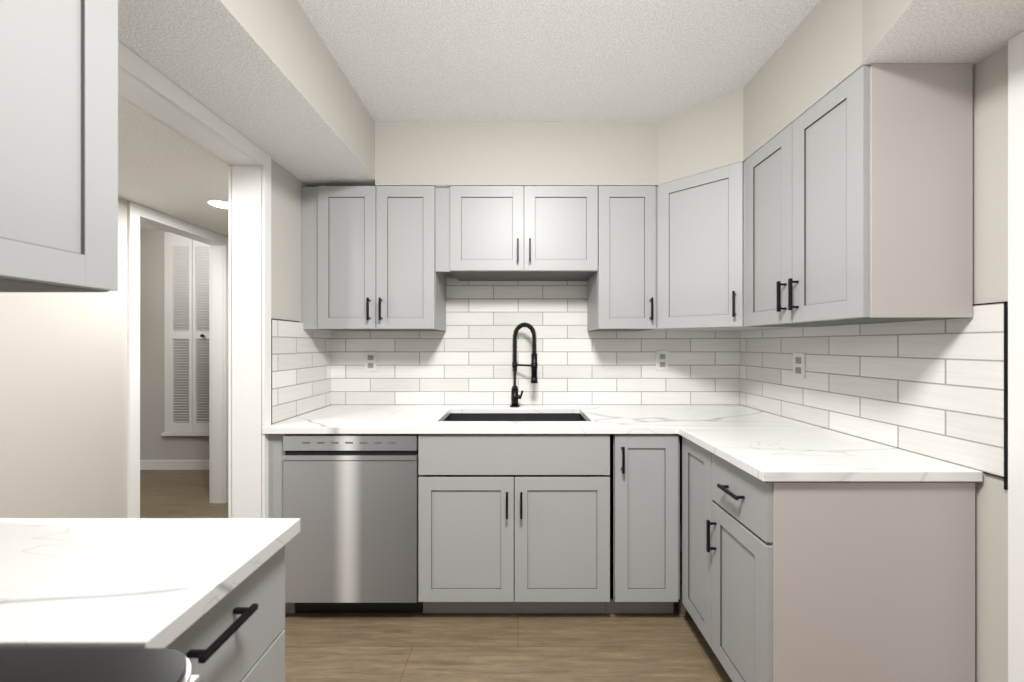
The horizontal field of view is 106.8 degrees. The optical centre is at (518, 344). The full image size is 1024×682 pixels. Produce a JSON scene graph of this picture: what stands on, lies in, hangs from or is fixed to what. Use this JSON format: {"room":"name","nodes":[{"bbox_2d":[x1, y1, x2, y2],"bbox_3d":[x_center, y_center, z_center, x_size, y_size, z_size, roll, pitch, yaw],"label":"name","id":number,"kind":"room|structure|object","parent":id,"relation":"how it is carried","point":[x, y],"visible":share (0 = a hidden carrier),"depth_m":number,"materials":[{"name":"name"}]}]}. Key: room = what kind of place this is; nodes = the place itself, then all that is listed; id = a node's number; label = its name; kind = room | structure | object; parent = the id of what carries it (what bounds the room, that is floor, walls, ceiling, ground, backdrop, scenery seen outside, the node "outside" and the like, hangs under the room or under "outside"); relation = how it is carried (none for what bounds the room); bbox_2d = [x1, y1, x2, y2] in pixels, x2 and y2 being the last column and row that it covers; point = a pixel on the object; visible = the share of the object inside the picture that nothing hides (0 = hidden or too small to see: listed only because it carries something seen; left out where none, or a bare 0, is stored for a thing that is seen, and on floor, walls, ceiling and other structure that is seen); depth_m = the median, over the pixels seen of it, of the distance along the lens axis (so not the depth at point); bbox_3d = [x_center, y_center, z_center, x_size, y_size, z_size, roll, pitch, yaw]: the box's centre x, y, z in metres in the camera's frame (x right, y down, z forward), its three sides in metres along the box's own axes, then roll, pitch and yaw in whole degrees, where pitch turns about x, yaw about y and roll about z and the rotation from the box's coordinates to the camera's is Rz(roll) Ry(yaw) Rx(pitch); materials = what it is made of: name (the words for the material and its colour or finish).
{"room":"kitchen","nodes":[
{"label":"kitchen","id":0,"kind":"room"},
{"bbox_2d":[0,197,126,517],"bbox_3d":[-2.435,0.055,1.850,0.100,2.470,6.900,0,0,0],"label":"wall","id":1,"kind":"structure","parent":0,"point":[63,404],"depth_m":2.00,"materials":[{"name":"paint"}]},
{"bbox_2d":[127,201,227,517],"bbox_3d":[-2.435,0.209,2.730,0.130,2.161,0.820,0,0,0],"label":"door frame","id":2,"kind":"structure","parent":1,"relation":"attached to","point":[137,214],"depth_m":2.92,"materials":[{"name":"white wood"}]},
{"bbox_2d":[118,98,227,236],"bbox_3d":[-1.843,-1.028,1.800,1.085,0.305,6.800,0,0,0],"label":"ceiling","id":3,"kind":"structure","parent":0,"point":[164,170],"depth_m":1.95,"materials":[{"name":"white paint"}]},
{"bbox_2d":[205,199,227,208],"bbox_3d":[-1.846,-0.871,2.370,0.170,0.008,0.170,0,0,0],"label":"recessed light","id":4,"kind":"object","parent":3,"relation":"in","point":[220,203],"visible":0.65,"depth_m":2.34,"materials":[{"name":"white"}]},
{"bbox_2d":[140,229,208,459],"bbox_3d":[-3.842,0.055,3.960,2.715,2.470,0.100,0,0,0],"label":"wall","id":5,"kind":"structure","parent":0,"point":[155,444],"depth_m":3.91,"materials":[{"name":"paint"}]},
{"bbox_2d":[140,460,208,469],"bbox_3d":[-3.843,1.242,3.904,2.715,0.095,0.012,0,0,0],"label":"baseboard","id":6,"kind":"structure","parent":5,"relation":"attached to","point":[174,464],"depth_m":3.89,"materials":[{"name":"white wood"}]},
{"bbox_2d":[161,232,208,435],"bbox_3d":[-3.315,-0.105,3.869,0.640,2.080,0.076,0,0,0],"label":"doors","id":7,"kind":"structure","parent":5,"relation":"in","point":[186,336],"depth_m":3.88,"materials":[{"name":"white wood"}]},
{"bbox_2d":[271,159,329,423],"bbox_3d":[-1.232,0.055,1.850,0.135,2.470,6.900,0,0,0],"label":"wall","id":8,"kind":"structure","parent":0,"point":[286,244],"depth_m":1.91,"materials":[{"name":"paint"}]},
{"bbox_2d":[0,0,117,291],"bbox_3d":[-0.961,-0.474,0.613,0.384,0.740,0.305,0,0,0],"label":"upper cabinet","id":9,"kind":"object","parent":8,"relation":"attached to","point":[58,145],"visible":1,"depth_m":0.67,"materials":[{"name":"grey wood"}]},
{"bbox_2d":[118,41,270,517],"bbox_3d":[-1.232,0.208,1.268,0.165,2.163,1.003,0,0,0],"label":"trim","id":10,"kind":"structure","parent":8,"relation":"attached to","point":[146,88],"depth_m":1.73,"materials":[{"name":"white wood"}]},
{"bbox_2d":[272,319,330,423],"bbox_3d":[-1.161,0.130,2.073,0.008,0.492,0.574,0,0,0],"label":"tile","id":11,"kind":"structure","parent":8,"relation":"attached to","point":[301,370],"depth_m":2.00,"materials":[{"name":"white tile"}]},
{"bbox_2d":[140,470,731,681],"bbox_3d":[-1.910,1.320,1.800,6.780,0.060,7.000,0,0,0],"label":"floor","id":12,"kind":"structure","parent":0,"point":[674,646],"depth_m":1.64,"materials":[{"name":"wood"}]},
{"bbox_2d":[0,648,198,681],"bbox_3d":[-0.742,0.765,0.095,0.816,1.050,0.759,0,0,0],"label":"range","id":13,"kind":"object","parent":12,"relation":"on","point":[94,665],"visible":1,"depth_m":0.45,"materials":[{"name":"silver metal"}]},
{"bbox_2d":[166,545,284,681],"bbox_3d":[-0.803,0.852,0.642,0.695,0.876,0.320,0,0,0],"label":"base cabinet","id":14,"kind":"object","parent":12,"relation":"on","point":[237,634],"visible":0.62,"depth_m":0.68,"materials":[{"name":"grey wood"}]},
{"bbox_2d":[0,518,299,647],"bbox_3d":[-0.816,0.391,0.651,0.691,0.030,0.342,0,0,0],"label":"countertop","id":15,"kind":"structure","parent":14,"relation":"on","point":[115,582],"depth_m":0.63,"materials":[{"name":"stone"}]},
{"bbox_2d":[268,434,431,612],"bbox_3d":[-0.774,0.852,2.038,0.756,0.876,0.616,0,0,0],"label":"base cabinet","id":16,"kind":"object","parent":12,"relation":"on","point":[276,453],"depth_m":1.73,"materials":[{"name":"grey wood"}]},
{"bbox_2d":[283,434,421,612],"bbox_3d":[-0.765,0.854,2.026,0.606,0.873,0.607,0,0,0],"label":"dishwasher","id":17,"kind":"object","parent":12,"relation":"on","point":[350,501],"visible":0.88,"depth_m":1.73,"materials":[{"name":"silver metal"}]},
{"bbox_2d":[432,434,631,612],"bbox_3d":[0.021,0.852,2.038,0.956,0.876,0.616,0,0,0],"label":"base cabinet","id":18,"kind":"object","parent":12,"relation":"on","point":[548,523],"depth_m":1.73,"materials":[{"name":"grey wood"}]},
{"bbox_2d":[262,405,810,433],"bbox_3d":[0.107,0.391,2.031,2.525,0.030,0.637,0,0,0],"label":"countertop","id":19,"kind":"structure","parent":18,"relation":"on","point":[332,419],"depth_m":1.87,"materials":[{"name":"stone"}]},
{"bbox_2d":[444,413,585,420],"bbox_3d":[-0.018,0.560,2.040,0.791,0.306,0.406,0,0,0],"label":"undermount sink","id":20,"kind":"object","parent":19,"relation":"in","point":[514,417],"visible":0.02,"depth_m":2.23,"materials":[{"name":"black metal"}]},
{"bbox_2d":[510,354,537,406],"bbox_3d":[0.034,0.215,2.246,0.195,0.321,0.060,0,0,37],"label":"faucet","id":21,"kind":"object","parent":19,"relation":"on","point":[515,396],"visible":1,"depth_m":2.24,"materials":[{"name":"black metal"}]},
{"bbox_2d":[513,325,535,385],"bbox_3d":[0.037,0.064,2.243,0.161,0.373,0.017,0,0,38],"label":"hose","id":22,"kind":"object","parent":21,"relation":"attached to","point":[514,378],"visible":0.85,"depth_m":2.28,"materials":[{"name":"black plastic"}]},
{"bbox_2d":[512,322,536,370],"bbox_3d":[0.037,0.019,2.243,0.174,0.293,0.030,0,0,38],"label":"spring","id":23,"kind":"object","parent":21,"relation":"attached to","point":[524,324],"visible":0.92,"depth_m":2.25,"materials":[{"name":"black metal"}]},
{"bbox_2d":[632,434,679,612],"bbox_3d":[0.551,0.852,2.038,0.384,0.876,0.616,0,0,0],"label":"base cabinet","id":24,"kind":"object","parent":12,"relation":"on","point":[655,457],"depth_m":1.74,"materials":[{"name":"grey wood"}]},
{"bbox_2d":[682,436,974,681],"bbox_3d":[1.038,0.852,1.442,0.655,0.876,0.613,0,0,0],"label":"base cabinet","id":25,"kind":"object","parent":12,"relation":"on","point":[828,581],"visible":0.85,"depth_m":1.14,"materials":[{"name":"grey wood"}]},
{"bbox_2d":[670,425,982,481],"bbox_3d":[1.038,0.391,1.405,0.665,0.030,0.570,0,0,0],"label":"countertop","id":26,"kind":"structure","parent":25,"relation":"on","point":[764,446],"depth_m":1.27,"materials":[{"name":"stone"}]},
{"bbox_2d":[140,0,819,228],"bbox_3d":[-1.910,-1.210,1.800,6.780,0.060,7.000,0,0,0],"label":"ceiling","id":27,"kind":"structure","parent":0,"point":[528,60],"depth_m":1.54,"materials":[{"name":"white paint"}]},
{"bbox_2d":[118,0,375,186],"bbox_3d":[-0.963,-1.028,0.380,0.405,0.305,3.960,0,0,0],"label":"soffit beam","id":28,"kind":"structure","parent":27,"relation":"attached to","point":[268,77],"depth_m":1.31,"materials":[{"name":"paint"}]},
{"bbox_2d":[375,0,1023,186],"bbox_3d":[0.310,-1.012,0.380,2.140,0.335,3.960,0,0,0],"label":"soffit","id":29,"kind":"structure","parent":27,"relation":"attached to","point":[825,48],"depth_m":1.83,"materials":[{"name":"paint"}]},
{"bbox_2d":[446,272,681,551],"bbox_3d":[0.158,0.055,2.420,2.645,2.470,0.120,0,0,0],"label":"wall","id":30,"kind":"structure","parent":0,"point":[449,275],"depth_m":2.36,"materials":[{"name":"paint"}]},
{"bbox_2d":[314,186,445,330],"bbox_3d":[-0.757,-0.462,2.186,0.625,0.764,0.325,0,0,0],"label":"upper cabinet","id":31,"kind":"object","parent":30,"relation":"attached to","point":[380,258],"depth_m":2.03,"materials":[{"name":"grey wood"}]},
{"bbox_2d":[446,186,537,280],"bbox_3d":[-0.137,-0.617,2.186,0.454,0.454,0.325,0,0,0],"label":"upper cabinet","id":32,"kind":"object","parent":30,"relation":"attached to","point":[492,231],"depth_m":2.03,"materials":[{"name":"grey wood"}]},
{"bbox_2d":[331,278,739,404],"bbox_3d":[0.107,-0.017,2.356,2.529,0.786,0.008,0,0,0],"label":"tile","id":33,"kind":"structure","parent":30,"relation":"attached to","point":[465,357],"depth_m":2.35,"materials":[{"name":"white tile"}]},
{"bbox_2d":[365,352,376,370],"bbox_3d":[-0.910,0.108,2.346,0.074,0.120,0.010,0,0,0],"label":"electrical outlet","id":34,"kind":"object","parent":33,"relation":"attached to","point":[370,361],"visible":1,"depth_m":2.35,"materials":[{"name":"white plastic"}]},
{"bbox_2d":[656,351,667,369],"bbox_3d":[0.890,0.102,2.346,0.074,0.120,0.010,0,0,0],"label":"electrical outlet","id":35,"kind":"object","parent":33,"relation":"attached to","point":[661,360],"visible":1,"depth_m":2.35,"materials":[{"name":"white plastic"}]},
{"bbox_2d":[538,186,601,280],"bbox_3d":[0.198,-0.617,2.186,0.454,0.454,0.325,0,0,0],"label":"upper cabinet","id":36,"kind":"object","parent":30,"relation":"attached to","point":[569,217],"depth_m":2.03,"materials":[{"name":"grey wood"}]},
{"bbox_2d":[578,186,655,330],"bbox_3d":[0.550,-0.462,2.186,0.370,0.764,0.325,0,0,0],"label":"upper cabinet","id":37,"kind":"object","parent":30,"relation":"attached to","point":[622,297],"depth_m":2.03,"materials":[{"name":"grey wood"}]},
{"bbox_2d":[644,161,800,330],"bbox_3d":[1.052,-0.462,2.045,0.632,0.764,0.607,0,0,0],"label":"upper cabinet","id":38,"kind":"object","parent":30,"relation":"attached to","point":[700,251],"visible":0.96,"depth_m":1.88,"materials":[{"name":"grey wood"}]},
{"bbox_2d":[745,44,1007,681],"bbox_3d":[1.430,0.055,0.330,0.100,2.470,4.060,0,0,0],"label":"wall","id":39,"kind":"structure","parent":0,"point":[990,178],"depth_m":1.11,"materials":[{"name":"paint"}]},
{"bbox_2d":[271,301,1007,489],"bbox_3d":[0.107,0.145,1.540,2.545,0.530,0.940,0,0,0],"label":"trim","id":40,"kind":"structure","parent":39,"relation":"attached to","point":[1005,477],"depth_m":1.07,"materials":[{"name":"black metal"}]},
{"bbox_2d":[745,64,972,326],"bbox_3d":[1.188,-0.461,1.446,0.359,0.765,0.605,0,0,0],"label":"upper cabinet","id":41,"kind":"object","parent":39,"relation":"attached to","point":[858,196],"visible":1,"depth_m":1.15,"materials":[{"name":"grey wood"}]},
{"bbox_2d":[740,303,1003,476],"bbox_3d":[1.376,0.130,1.716,0.008,0.492,1.287,0,0,0],"label":"tile","id":42,"kind":"structure","parent":39,"relation":"attached to","point":[932,388],"depth_m":1.37,"materials":[{"name":"white tile"}]},
{"bbox_2d":[793,353,805,377],"bbox_3d":[1.366,0.104,1.850,0.010,0.120,0.074,0,0,0],"label":"outlet","id":43,"kind":"object","parent":42,"relation":"attached to","point":[799,365],"visible":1,"depth_m":1.84,"materials":[{"name":"white plastic"}]},
{"bbox_2d":[1008,31,1023,681],"bbox_3d":[1.370,0.224,1.010,0.020,2.133,0.090,0,0,0],"label":"door frame","id":44,"kind":"structure","parent":39,"relation":"attached to","point":[1016,358],"depth_m":1.04,"materials":[{"name":"white wood"}]}
]}

